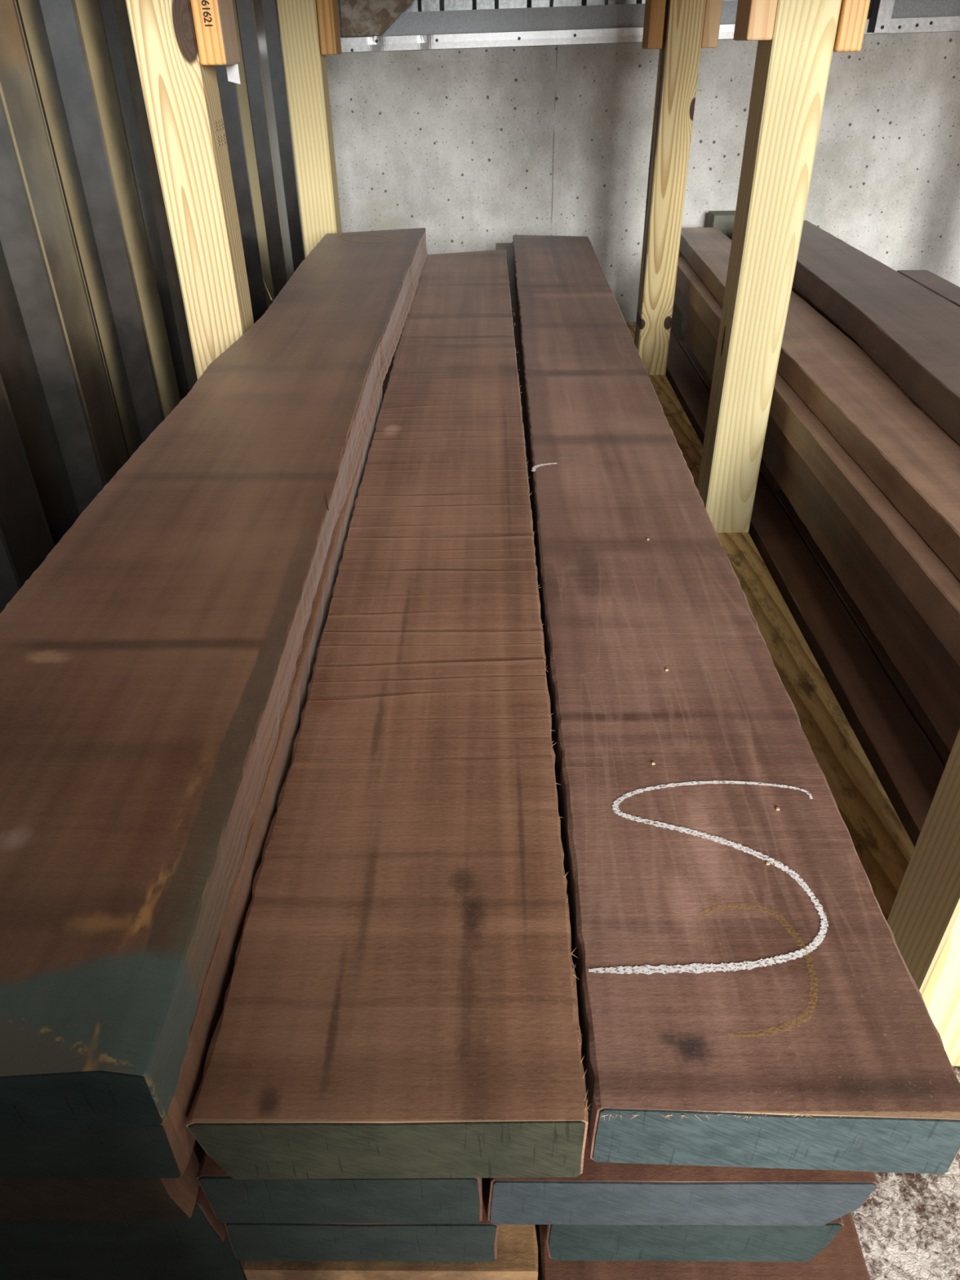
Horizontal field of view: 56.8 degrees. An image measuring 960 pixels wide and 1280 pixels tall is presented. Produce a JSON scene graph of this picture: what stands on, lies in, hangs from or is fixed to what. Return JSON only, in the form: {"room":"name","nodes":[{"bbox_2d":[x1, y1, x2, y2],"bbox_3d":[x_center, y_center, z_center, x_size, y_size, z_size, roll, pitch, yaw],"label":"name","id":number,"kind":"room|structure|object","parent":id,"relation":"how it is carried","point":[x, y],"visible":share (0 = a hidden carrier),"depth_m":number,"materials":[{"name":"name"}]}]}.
{"room":"lumber storage warehouse","nodes":[
{"label":"lumber storage warehouse","id":0,"kind":"room"},
{"bbox_2d":[0,0,305,613],"bbox_3d":[-0.548,-0.076,-0.287,0.031,2.240,6.800,0,34,1],"label":"wall","id":1,"kind":"structure","parent":0,"point":[61,441],"depth_m":1.20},
{"bbox_2d":[14,0,129,459],"bbox_3d":[-0.551,-0.910,0.947,0.003,2.240,0.006,0,34,1],"label":"trim","id":2,"kind":"structure","parent":1,"relation":"attached to","point":[16,1],"depth_m":1.18,"materials":[{"name":"black metal"}]},
{"bbox_2d":[337,0,929,49],"bbox_3d":[1.210,-2.391,2.338,3.620,1.380,0.028,0,34,1],"label":"metal beam","id":3,"kind":"structure","parent":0,"point":[416,5],"depth_m":2.68,"materials":[{"name":"grey metal"}]},
{"bbox_2d":[338,0,959,37],"bbox_3d":[1.246,-1.878,2.631,3.560,0.123,0.040,0,34,1],"label":"trim","id":4,"kind":"structure","parent":3,"relation":"attached to","point":[620,15],"depth_m":2.64,"materials":[{"name":"grey metal"}]},
{"bbox_2d":[325,31,959,342],"bbox_3d":[1.232,-1.496,2.972,3.600,0.948,0.220,0,34,1],"label":"wall","id":5,"kind":"structure","parent":0,"point":[477,149],"depth_m":2.80,"materials":[{"name":"concrete"}]},
{"bbox_2d":[339,0,413,36],"bbox_3d":[-0.056,-2.037,2.462,0.715,0.594,0.015,0,34,1],"label":"diagonal brace","id":6,"kind":"object","parent":5,"relation":"on","point":[357,17],"visible":1,"depth_m":2.60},
{"bbox_2d":[340,15,959,53],"bbox_3d":[1.282,-1.818,2.624,3.400,0.102,0.036,0,34,1],"label":"metal rail","id":7,"kind":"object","parent":5,"relation":"attached to","point":[948,23],"depth_m":2.64,"materials":[{"name":"grey metal"}]},
{"bbox_2d":[866,0,879,32],"bbox_3d":[1.145,-2.349,2.244,0.016,1.342,0.008,0,34,1],"label":"trim","id":8,"kind":"structure","parent":5,"relation":"attached to","point":[875,5],"depth_m":2.60,"materials":[{"name":"black metal"}]},
{"bbox_2d":[872,0,894,33],"bbox_3d":[1.175,-2.346,2.241,0.042,1.344,0.015,0,34,1],"label":"trim","id":9,"kind":"structure","parent":5,"relation":"attached to","point":[885,10],"depth_m":2.59,"materials":[{"name":"grey metal"}]},
{"bbox_2d":[850,1066,959,1279],"bbox_3d":[3.965,3.690,-3.944,20.000,0.004,17.400,0,34,1],"label":"floor","id":10,"kind":"structure","parent":0,"point":[908,1228],"depth_m":0.80,"materials":[{"name":"beige carpet"}]},
{"bbox_2d":[706,210,735,239],"bbox_3d":[0.785,-1.181,2.942,0.095,0.428,0.090,0,34,1],"label":"timber offcut","id":11,"kind":"object","parent":10,"relation":"on","point":[723,220],"visible":0.24,"depth_m":2.80,"materials":[{"name":"grey wood"}]},
{"bbox_2d":[626,322,914,920],"bbox_3d":[0.482,-0.346,2.013,0.092,0.090,2.508,0,34,1],"label":"base rail","id":12,"kind":"object","parent":10,"relation":"on","point":[884,848],"visible":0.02,"depth_m":1.26,"materials":[{"name":"brown wood"}]},
{"bbox_2d":[634,0,706,374],"bbox_3d":[0.486,-1.208,2.298,0.086,1.020,0.090,0,34,1],"label":"timber post","id":13,"kind":"object","parent":12,"relation":"on","point":[679,55],"visible":0.92,"depth_m":2.27,"materials":[{"name":"beige wood"}]},
{"bbox_2d":[641,0,666,48],"bbox_3d":[0.412,-1.522,2.069,0.036,0.241,0.089,0,34,1],"label":"cleat","id":14,"kind":"object","parent":13,"relation":"attached to","point":[655,10],"visible":1,"depth_m":2.08,"materials":[{"name":"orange wood"}]},
{"bbox_2d":[701,0,722,48],"bbox_3d":[0.545,-1.531,2.079,0.038,0.240,0.089,0,34,1],"label":"cleat","id":15,"kind":"object","parent":13,"relation":"attached to","point":[713,12],"visible":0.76,"depth_m":2.08,"materials":[{"name":"brown wood"}]},
{"bbox_2d":[697,0,841,533],"bbox_3d":[0.474,-0.657,1.483,0.092,1.020,0.090,0,34,1],"label":"timber post","id":16,"kind":"object","parent":12,"relation":"on","point":[791,73],"visible":0.98,"depth_m":1.45,"materials":[{"name":"beige wood"}]},
{"bbox_2d":[733,0,777,40],"bbox_3d":[0.405,-0.987,1.261,0.038,0.224,0.089,0,34,1],"label":"cleat","id":17,"kind":"object","parent":16,"relation":"attached to","point":[755,19],"visible":1,"depth_m":1.28,"materials":[{"name":"brown wood"}]},
{"bbox_2d":[832,0,870,52],"bbox_3d":[0.534,-0.979,1.260,0.038,0.239,0.089,0,34,1],"label":"cleat","id":18,"kind":"object","parent":16,"relation":"attached to","point":[852,19],"visible":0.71,"depth_m":1.27,"materials":[{"name":"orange wood"}]},
{"bbox_2d":[665,332,944,847],"bbox_3d":[0.584,-0.224,1.834,0.081,0.087,2.700,0,34,1],"label":"plank","id":19,"kind":"object","parent":10,"relation":"on","point":[908,767],"visible":0.61,"depth_m":1.40,"materials":[{"name":"brown wood"}]},
{"bbox_2d":[678,340,951,767],"bbox_3d":[0.694,-0.197,1.791,0.139,0.087,2.600,0,34,1],"label":"plank","id":20,"kind":"object","parent":10,"relation":"on","point":[918,714],"visible":0.12,"depth_m":1.47,"materials":[{"name":"brown wood"}]},
{"bbox_2d":[703,370,711,391],"bbox_3d":[0.821,-0.747,2.438,0.385,0.098,0.090,0,34,1],"label":"bearer","id":21,"kind":"object","parent":20,"relation":"on","point":[707,380],"visible":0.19,"depth_m":2.45,"materials":[{"name":"brown wood"}]},
{"bbox_3d":[0.815,-0.383,1.899,0.385,0.098,0.090,0,34,1],"label":"bearer","id":22,"kind":"object","parent":20,"relation":"on","visible":0},
{"bbox_2d":[680,315,959,751],"bbox_3d":[0.782,-0.259,1.579,0.447,0.055,2.320,0,34,1],"label":"plank","id":23,"kind":"object","parent":22,"relation":"on","point":[936,704],"visible":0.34,"depth_m":1.29,"materials":[{"name":"brown wood"}]},
{"bbox_2d":[673,285,959,714],"bbox_3d":[0.781,-0.396,1.685,0.450,0.052,2.650,0,34,1],"label":"plank","id":24,"kind":"object","parent":23,"relation":"on","point":[940,663],"visible":0.2,"depth_m":1.28,"materials":[{"name":"brown wood"}]},
{"bbox_2d":[675,257,959,666],"bbox_3d":[0.776,-0.398,1.593,0.458,0.054,2.600,0,34,1],"label":"plank","id":25,"kind":"object","parent":24,"relation":"on","point":[926,581],"visible":0.3,"depth_m":1.27,"materials":[{"name":"brown wood"}]},
{"bbox_2d":[679,226,959,580],"bbox_3d":[0.656,-0.496,1.649,0.157,0.047,2.800,0,34,1],"label":"plank","id":26,"kind":"object","parent":25,"relation":"on","point":[912,460],"visible":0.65,"depth_m":1.42,"materials":[{"name":"brown wood"}]},
{"bbox_2d":[791,285,863,350],"bbox_3d":[0.873,-0.413,1.522,0.263,0.047,2.500,0,34,1],"label":"plank","id":27,"kind":"object","parent":25,"relation":"on","point":[794,290],"visible":0.04,"depth_m":1.96,"materials":[{"name":"brown wood"}]},
{"bbox_2d":[792,220,959,444],"bbox_3d":[0.807,-0.471,1.514,0.245,0.057,2.550,0,34,1],"label":"plank","id":28,"kind":"object","parent":27,"relation":"on","point":[912,332],"visible":0.76,"depth_m":1.69,"materials":[{"name":"brown wood"}]},
{"bbox_2d":[897,270,959,306],"bbox_3d":[0.963,-0.283,1.232,0.072,0.057,1.875,0,34,1],"label":"plank","id":29,"kind":"object","parent":27,"relation":"on","point":[944,288],"visible":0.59,"depth_m":1.88,"materials":[{"name":"brown wood"}]},
{"bbox_2d":[886,728,959,1066],"bbox_3d":[0.465,-0.041,0.651,0.091,1.110,0.090,0,34,1],"label":"timber post","id":30,"kind":"object","parent":10,"relation":"on","point":[923,919],"visible":0.62,"depth_m":0.84,"materials":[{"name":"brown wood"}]},
{"bbox_3d":[-0.432,-0.266,1.912,0.089,0.090,2.780,0,34,1],"label":"base rail","id":31,"kind":"object","parent":10,"relation":"on","visible":0},
{"bbox_2d":[125,0,253,379],"bbox_3d":[-0.440,-0.622,1.448,0.091,1.020,0.091,0,34,1],"label":"timber post","id":32,"kind":"object","parent":31,"relation":"on","point":[181,95],"visible":0.77,"depth_m":1.35,"materials":[{"name":"beige wood"}]},
{"bbox_2d":[190,0,239,65],"bbox_3d":[-0.379,-0.940,1.225,0.038,0.245,0.090,0,34,1],"label":"cleat","id":33,"kind":"object","parent":32,"relation":"attached to","point":[214,20],"visible":1,"depth_m":1.24,"materials":[{"name":"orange wood"}]},
{"bbox_2d":[226,63,240,84],"bbox_3d":[-0.367,-0.841,1.319,0.018,0.025,0.001,0,34,1],"label":"tag","id":34,"kind":"object","parent":33,"relation":"hanging from","point":[233,72],"visible":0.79,"depth_m":1.32,"materials":[{"name":"grey paper"}]},
{"bbox_2d":[276,0,342,257],"bbox_3d":[-0.418,-1.182,2.276,0.090,1.020,0.091,0,34,1],"label":"timber post","id":35,"kind":"object","parent":31,"relation":"on","point":[305,71],"visible":0.56,"depth_m":2.17,"materials":[{"name":"beige wood"}]},
{"bbox_2d":[315,0,341,54],"bbox_3d":[-0.356,-1.502,2.056,0.038,0.244,0.088,0,34,1],"label":"cleat","id":36,"kind":"object","parent":35,"relation":"attached to","point":[326,10],"visible":1,"depth_m":2.06,"materials":[{"name":"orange wood"}]},
{"bbox_3d":[-0.076,0.403,0.834,0.646,0.180,0.089,0,34,1],"label":"bearer","id":37,"kind":"object","parent":10,"relation":"on","visible":0},
{"bbox_2d":[0,1234,247,1279],"bbox_3d":[-0.263,-0.198,1.464,0.246,0.115,2.156,0,34,1],"label":"plank","id":38,"kind":"object","parent":37,"relation":"on","point":[18,1260],"visible":0.02,"depth_m":0.56,"materials":[{"name":"black wood"}]},
{"bbox_2d":[0,1184,226,1243],"bbox_3d":[-0.264,-0.271,1.409,0.247,0.048,2.167,0,34,1],"label":"plank","id":39,"kind":"object","parent":38,"relation":"on","point":[203,1226],"visible":0.05,"depth_m":0.51,"materials":[{"name":"wood"}]},
{"bbox_2d":[0,319,406,1220],"bbox_3d":[-0.269,-0.310,1.377,0.238,0.053,2.175,0,34,1],"label":"plank","id":40,"kind":"object","parent":39,"relation":"on","point":[20,1198],"visible":0.03,"depth_m":0.48,"materials":[{"name":"wood"}]},
{"bbox_2d":[0,386,382,1177],"bbox_3d":[-0.268,-0.068,0.923,0.245,0.052,1.158,0,34,1],"label":"plank","id":41,"kind":"object","parent":40,"relation":"on","point":[165,1149],"visible":0.25,"depth_m":0.48,"materials":[{"name":"brown wood"}]},
{"bbox_2d":[0,227,426,1134],"bbox_3d":[-0.267,-0.384,1.314,0.252,0.064,2.189,0,34,1],"label":"plank","id":42,"kind":"object","parent":41,"relation":"on","point":[148,663],"visible":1,"depth_m":0.64,"materials":[{"name":"brown wood"}]},
{"bbox_2d":[244,1224,537,1279],"bbox_3d":[-0.044,-0.189,1.459,0.181,0.101,2.172,0,34,1],"label":"plank","id":43,"kind":"object","parent":37,"relation":"on","point":[517,1259],"visible":0.06,"depth_m":0.53,"materials":[{"name":"brown wood"}]},
{"bbox_2d":[224,1177,499,1262],"bbox_3d":[-0.061,-0.269,1.444,0.164,0.048,2.227,0,34,1],"label":"plank","id":44,"kind":"object","parent":43,"relation":"on","point":[273,1242],"visible":0.09,"depth_m":0.52,"materials":[{"name":"wood"}]},
{"bbox_2d":[195,1151,483,1223],"bbox_3d":[-0.069,-0.311,1.416,0.161,0.053,2.227,0,34,1],"label":"plank","id":45,"kind":"object","parent":44,"relation":"on","point":[415,1200],"visible":0.05,"depth_m":0.49,"materials":[{"name":"wood"}]},
{"bbox_2d":[186,249,591,1179],"bbox_3d":[-0.042,-0.362,1.391,0.218,0.058,2.246,0,34,1],"label":"plank","id":46,"kind":"object","parent":45,"relation":"on","point":[401,1002],"visible":0.98,"depth_m":0.59,"materials":[{"name":"brown wood"}]},
{"bbox_2d":[534,1212,871,1279],"bbox_3d":[0.146,-0.231,1.526,0.201,0.092,2.410,0,34,1],"label":"plank","id":47,"kind":"object","parent":37,"relation":"on","point":[842,1259],"visible":0.02,"depth_m":0.54,"materials":[{"name":"brown wood"}]},
{"bbox_2d":[546,1217,844,1262],"bbox_3d":[0.144,-0.306,1.502,0.174,0.050,2.366,0,34,1],"label":"plank","id":48,"kind":"object","parent":47,"relation":"on","point":[565,1242],"visible":0.05,"depth_m":0.52,"materials":[{"name":"wood"}]},
{"bbox_2d":[486,242,878,1226],"bbox_3d":[0.136,-0.440,1.611,0.220,0.050,2.698,0,34,1],"label":"plank","id":49,"kind":"object","parent":48,"relation":"on","point":[605,1193],"visible":0.06,"depth_m":0.49,"materials":[{"name":"wood"}]},
{"bbox_2d":[512,235,959,1173],"bbox_3d":[0.180,-0.429,1.486,0.224,0.059,2.476,0,34,1],"label":"plank","id":50,"kind":"object","parent":49,"relation":"on","point":[747,996],"visible":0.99,"depth_m":0.60,"materials":[{"name":"brown wood"}]}
]}

